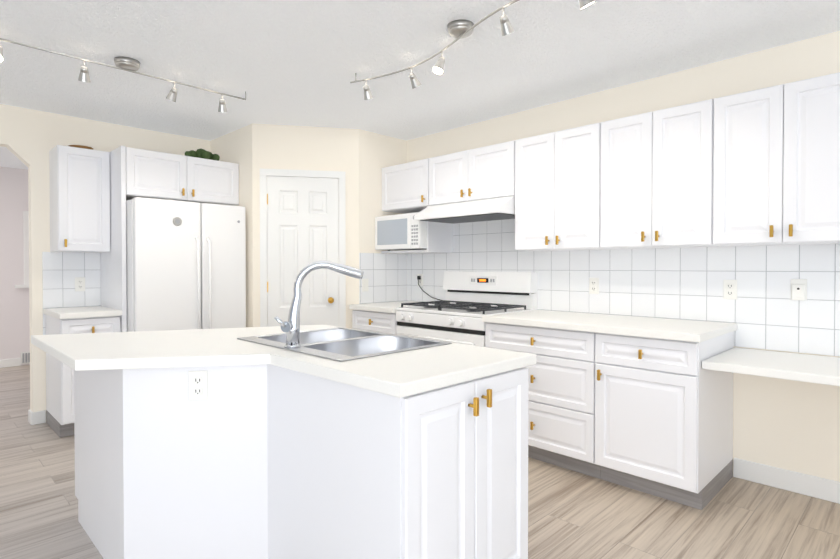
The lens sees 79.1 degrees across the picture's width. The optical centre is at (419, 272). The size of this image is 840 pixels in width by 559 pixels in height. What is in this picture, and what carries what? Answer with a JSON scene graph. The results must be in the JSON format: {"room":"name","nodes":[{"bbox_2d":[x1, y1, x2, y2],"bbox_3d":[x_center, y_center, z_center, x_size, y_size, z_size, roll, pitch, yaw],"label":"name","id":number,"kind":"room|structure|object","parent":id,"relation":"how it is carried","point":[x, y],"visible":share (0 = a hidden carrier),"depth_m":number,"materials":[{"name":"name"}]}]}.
{"room":"kitchen","nodes":[
{"label":"kitchen","id":0,"kind":"room"},
{"bbox_2d":[0,166,29,365],"bbox_3d":[-6.255,-0.056,5.256,0.120,2.480,4.200,1,1,45],"label":"wall","id":1,"kind":"structure","parent":0,"point":[14,326],"depth_m":6.35,"materials":[{"name":"white paint"}]},
{"bbox_2d":[0,358,20,367],"bbox_3d":[-6.360,1.135,5.069,0.014,0.100,3.769,1,1,45],"label":"baseboard","id":2,"kind":"structure","parent":1,"relation":"attached to","point":[13,362],"depth_m":6.33,"materials":[{"name":"white wood"}]},
{"bbox_2d":[15,211,28,287],"bbox_3d":[-4.918,-0.295,6.469,0.059,0.970,0.370,1,1,45],"label":"window frame","id":3,"kind":"structure","parent":1,"relation":"attached to","point":[26,244],"depth_m":6.42,"materials":[{"name":"white"}]},
{"bbox_2d":[21,351,29,363],"bbox_3d":[-4.949,1.075,6.467,0.014,0.150,0.200,1,1,45],"label":"air vent","id":4,"kind":"object","parent":1,"relation":"in","point":[25,357],"visible":0.38,"depth_m":6.42,"materials":[{"name":"white metal"}]},
{"bbox_2d":[0,104,209,411],"bbox_3d":[-3.341,-0.040,3.789,0.120,2.480,6.230,1,1,45],"label":"wall","id":5,"kind":"structure","parent":0,"point":[30,139],"depth_m":4.05,"materials":[{"name":"white paint"}]},
{"bbox_2d":[42,252,100,334],"bbox_3d":[-2.859,0.214,4.186,0.008,0.764,0.400,1,1,45],"label":"tile backsplash","id":6,"kind":"structure","parent":5,"relation":"attached to","point":[60,270],"depth_m":4.17,"materials":[{"name":"white tile"}]},
{"bbox_2d":[75,277,84,290],"bbox_3d":[-2.817,0.096,4.215,0.010,0.116,0.072,1,1,45],"label":"outlet","id":7,"kind":"object","parent":6,"relation":"attached to","point":[79,283],"visible":1,"depth_m":4.21,"materials":[{"name":"white plastic"}]},
{"bbox_2d":[49,145,109,252],"bbox_3d":[-2.714,-0.570,4.068,0.366,0.805,0.348,1,1,45],"label":"upper cabinet","id":8,"kind":"object","parent":5,"relation":"attached to","point":[79,179],"visible":1,"depth_m":3.96,"materials":[{"name":"white wood"}]},
{"bbox_2d":[63,145,92,149],"bbox_3d":[-2.739,-0.988,4.044,0.166,0.030,0.245,1,1,45],"label":"decorative basket","id":9,"kind":"object","parent":8,"relation":"on","point":[82,146],"visible":0.15,"depth_m":4.00,"materials":[{"name":"brown wicker"}]},
{"bbox_2d":[100,146,238,331],"bbox_3d":[-2.155,0.108,4.432,0.656,2.170,0.942,1,1,45],"label":"surround","id":10,"kind":"object","parent":5,"relation":"attached to","point":[136,172],"visible":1,"depth_m":4.09,"materials":[{"name":"white wood"}]},
{"bbox_2d":[185,149,219,160],"bbox_3d":[-1.888,-1.028,4.410,0.146,0.100,0.292,1,1,45],"label":"decor","id":11,"kind":"object","parent":10,"relation":"on","point":[201,153],"visible":0.79,"depth_m":4.37,"materials":[{"name":"green plant"}]},
{"bbox_2d":[210,123,406,328],"bbox_3d":[-1.092,-0.053,4.994,1.370,2.480,1.350,1,1,45],"label":"pantry","id":12,"kind":"structure","parent":0,"point":[308,195],"depth_m":4.48,"materials":[{"name":"white paint"}]},
{"bbox_2d":[362,279,367,291],"bbox_3d":[-0.493,0.111,4.605,0.014,0.116,0.072,1,1,45],"label":"light switch","id":13,"kind":"object","parent":12,"relation":"attached to","point":[364,284],"visible":1,"depth_m":4.60,"materials":[{"name":"white plastic"}]},
{"bbox_2d":[359,253,405,303],"bbox_3d":[-0.343,-0.041,4.769,0.009,1.260,0.562,1,1,45],"label":"tile backsplash","id":14,"kind":"structure","parent":12,"relation":"attached to","point":[385,274],"depth_m":4.76,"materials":[{"name":"white tile"}]},
{"bbox_2d":[0,365,839,558],"bbox_3d":[-1.686,1.268,2.264,11.000,0.100,6.380,1,1,45],"label":"floor","id":15,"kind":"structure","parent":0,"point":[572,514],"depth_m":2.55,"materials":[{"name":"wood"}]},
{"bbox_2d":[43,306,121,437],"bbox_3d":[-2.632,0.743,3.967,0.627,0.912,0.399,1,1,45],"label":"base cabinet","id":16,"kind":"object","parent":15,"relation":"on","point":[60,383],"visible":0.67,"depth_m":3.76,"materials":[{"name":"white painted wood"},{"name":"brass"}]},
{"bbox_2d":[126,197,245,331],"bbox_3d":[-2.033,0.312,4.314,0.761,1.765,0.872,1,1,45],"label":"refrigerator","id":17,"kind":"object","parent":15,"relation":"on","point":[185,265],"visible":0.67,"depth_m":4.03,"materials":[{"name":"white metal"}]},
{"bbox_2d":[74,364,527,558],"bbox_3d":[-0.640,0.783,2.220,1.977,0.871,1.080,1,1,45],"label":"kitchen island","id":18,"kind":"object","parent":15,"relation":"on","point":[263,461],"visible":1,"depth_m":1.91,"materials":[{"name":"white wood"}]},
{"bbox_2d":[31,325,535,397],"bbox_3d":[-0.724,0.327,2.206,2.030,0.040,1.270,1,1,45],"label":"island countertop","id":19,"kind":"structure","parent":18,"relation":"on","point":[405,373],"depth_m":1.90,"materials":[{"name":"laminate"}]},
{"bbox_2d":[274,260,363,347],"bbox_3d":[-0.413,0.126,2.072,0.214,0.353,0.331,1,1,45],"label":"faucet","id":20,"kind":"object","parent":19,"relation":"on","point":[290,327],"visible":1,"depth_m":2.06,"materials":[{"name":"silver metal"}]},
{"bbox_2d":[237,327,451,361],"bbox_3d":[-0.353,0.392,2.268,0.800,0.183,0.590,1,1,45],"label":"sink","id":21,"kind":"object","parent":19,"relation":"in","point":[340,344],"visible":0.46,"depth_m":2.34,"materials":[{"name":"silver metal"}]},
{"bbox_2d":[349,301,433,334],"bbox_3d":[-0.178,0.736,4.534,0.570,0.912,0.707,1,1,45],"label":"base cabinet","id":22,"kind":"object","parent":15,"relation":"on","point":[378,317],"visible":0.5,"depth_m":4.30,"materials":[{"name":"white wood"}]},
{"bbox_2d":[396,271,536,346],"bbox_3d":[0.336,0.596,4.006,0.900,1.205,0.728,1,1,45],"label":"range","id":23,"kind":"object","parent":15,"relation":"on","point":[466,305],"visible":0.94,"depth_m":3.94,"materials":[{"name":"white metal"}]},
{"bbox_2d":[482,310,736,509],"bbox_3d":[1.142,0.751,3.221,1.347,0.912,0.707,1,1,45],"label":"base cabinet","id":24,"kind":"object","parent":15,"relation":"on","point":[643,404],"visible":0.96,"depth_m":2.83,"materials":[{"name":"white painted wood"},{"name":"brass"}]},
{"bbox_2d":[0,0,839,168],"bbox_3d":[-1.686,-1.312,2.234,11.000,0.100,6.380,1,1,45],"label":"ceiling","id":25,"kind":"structure","parent":0,"point":[293,62],"depth_m":2.94,"materials":[{"name":"white paint"}]},
{"bbox_2d":[0,38,245,111],"bbox_3d":[-1.759,-1.180,3.056,0.140,0.182,1.508,1,1,45],"label":"track light","id":26,"kind":"object","parent":25,"relation":"attached to","point":[129,64],"visible":1,"depth_m":3.01,"materials":[{"name":"silver metal"}]},
{"bbox_2d":[350,0,594,99],"bbox_3d":[0.227,-1.175,2.627,1.844,0.181,0.272,1,1,45],"label":"track light","id":27,"kind":"object","parent":25,"relation":"attached to","point":[458,29],"visible":1,"depth_m":2.59,"materials":[{"name":"silver metal"}]},
{"bbox_2d":[407,31,839,481],"bbox_3d":[1.638,-0.034,3.337,7.820,2.480,0.150,1,1,45],"label":"wall","id":28,"kind":"structure","parent":0,"point":[791,425],"depth_m":2.96,"materials":[{"name":"white paint"}]},
{"bbox_2d":[382,159,424,213],"bbox_3d":[-0.033,-0.777,4.646,0.609,0.406,0.323,1,1,45],"label":"upper cabinet","id":29,"kind":"object","parent":28,"relation":"attached to","point":[403,185],"depth_m":4.54,"materials":[{"name":"white wood"}]},
{"bbox_2d":[375,212,426,250],"bbox_3d":[-0.071,-0.360,4.625,0.585,0.315,0.404,1,1,45],"label":"microwave","id":30,"kind":"object","parent":29,"relation":"attached to","point":[398,232],"visible":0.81,"depth_m":4.45,"materials":[{"name":"white"}]},
{"bbox_2d":[425,141,512,207],"bbox_3d":[0.491,-0.771,4.126,0.868,0.406,0.323,1,1,45],"label":"upper cabinet","id":31,"kind":"object","parent":28,"relation":"attached to","point":[486,172],"depth_m":3.99,"materials":[{"name":"white wood"}]},
{"bbox_2d":[414,196,514,223],"bbox_3d":[0.430,-0.497,4.069,0.862,0.135,0.491,1,1,45],"label":"range hood","id":32,"kind":"object","parent":31,"relation":"attached to","point":[502,208],"visible":0.87,"depth_m":3.91,"materials":[{"name":"white metal"}]},
{"bbox_2d":[513,123,596,250],"bbox_3d":[1.031,-0.565,3.590,0.649,0.805,0.323,1,1,45],"label":"upper cabinet","id":33,"kind":"object","parent":28,"relation":"attached to","point":[555,173],"depth_m":3.46,"materials":[{"name":"white wood"}]},
{"bbox_2d":[406,219,839,355],"bbox_3d":[2.040,-0.018,2.826,6.130,1.260,0.008,1,1,45],"label":"tile backsplash","id":34,"kind":"structure","parent":28,"relation":"attached to","point":[763,311],"depth_m":3.22,"materials":[{"name":"white tile"}]},
{"bbox_2d":[418,274,422,285],"bbox_3d":[0.002,0.069,4.841,0.072,0.116,0.010,1,1,45],"label":"outlet","id":35,"kind":"object","parent":34,"relation":"attached to","point":[421,281],"visible":0.85,"depth_m":4.83,"materials":[{"name":"white plastic"}]},
{"bbox_2d":[417,276,442,300],"bbox_3d":[0.116,0.147,4.705,0.385,0.234,0.027,1,1,45],"label":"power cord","id":36,"kind":"object","parent":35,"relation":"attached to","point":[418,277],"visible":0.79,"depth_m":4.81,"materials":[{"name":"black rubber"}]},
{"bbox_2d":[589,278,598,293],"bbox_3d":[1.236,0.093,3.614,0.072,0.116,0.010,1,1,45],"label":"outlet","id":37,"kind":"object","parent":34,"relation":"attached to","point":[593,285],"visible":1,"depth_m":3.61,"materials":[{"name":"white plastic"}]},
{"bbox_2d":[723,280,736,299],"bbox_3d":[1.839,0.099,3.015,0.072,0.116,0.010,1,1,45],"label":"outlet","id":38,"kind":"object","parent":34,"relation":"attached to","point":[729,289],"visible":1,"depth_m":3.01,"materials":[{"name":"white plastic"}]},
{"bbox_2d":[791,279,806,300],"bbox_3d":[2.067,0.092,2.776,0.072,0.116,0.025,1,1,45],"label":"wall outlet","id":39,"kind":"object","parent":34,"relation":"attached to","point":[798,289],"visible":1,"depth_m":2.77,"materials":[{"name":"white plastic"}]},
{"bbox_2d":[597,100,708,249],"bbox_3d":[1.490,-0.560,3.134,0.645,0.805,0.323,1,1,45],"label":"upper cabinet","id":40,"kind":"object","parent":28,"relation":"attached to","point":[653,167],"depth_m":3.01,"materials":[{"name":"white wood"}]},
{"bbox_2d":[702,347,839,385],"bbox_3d":[2.815,0.475,1.616,3.316,0.040,0.621,1,1,45],"label":"shelf","id":41,"kind":"object","parent":28,"relation":"attached to","point":[818,369],"visible":0.96,"depth_m":2.48,"materials":[{"name":"laminate"}]},
{"bbox_2d":[709,72,839,246],"bbox_3d":[1.945,-0.555,2.682,0.637,0.805,0.323,1,1,45],"label":"upper cabinet","id":42,"kind":"object","parent":28,"relation":"attached to","point":[759,167],"depth_m":2.59,"materials":[{"name":"white wood"}]},
{"bbox_2d":[733,458,839,503],"bbox_3d":[3.106,1.166,1.776,3.518,0.115,0.014,1,1,45],"label":"baseboard","id":43,"kind":"structure","parent":28,"relation":"attached to","point":[803,484],"depth_m":2.82,"materials":[{"name":"white wood"}]}
]}

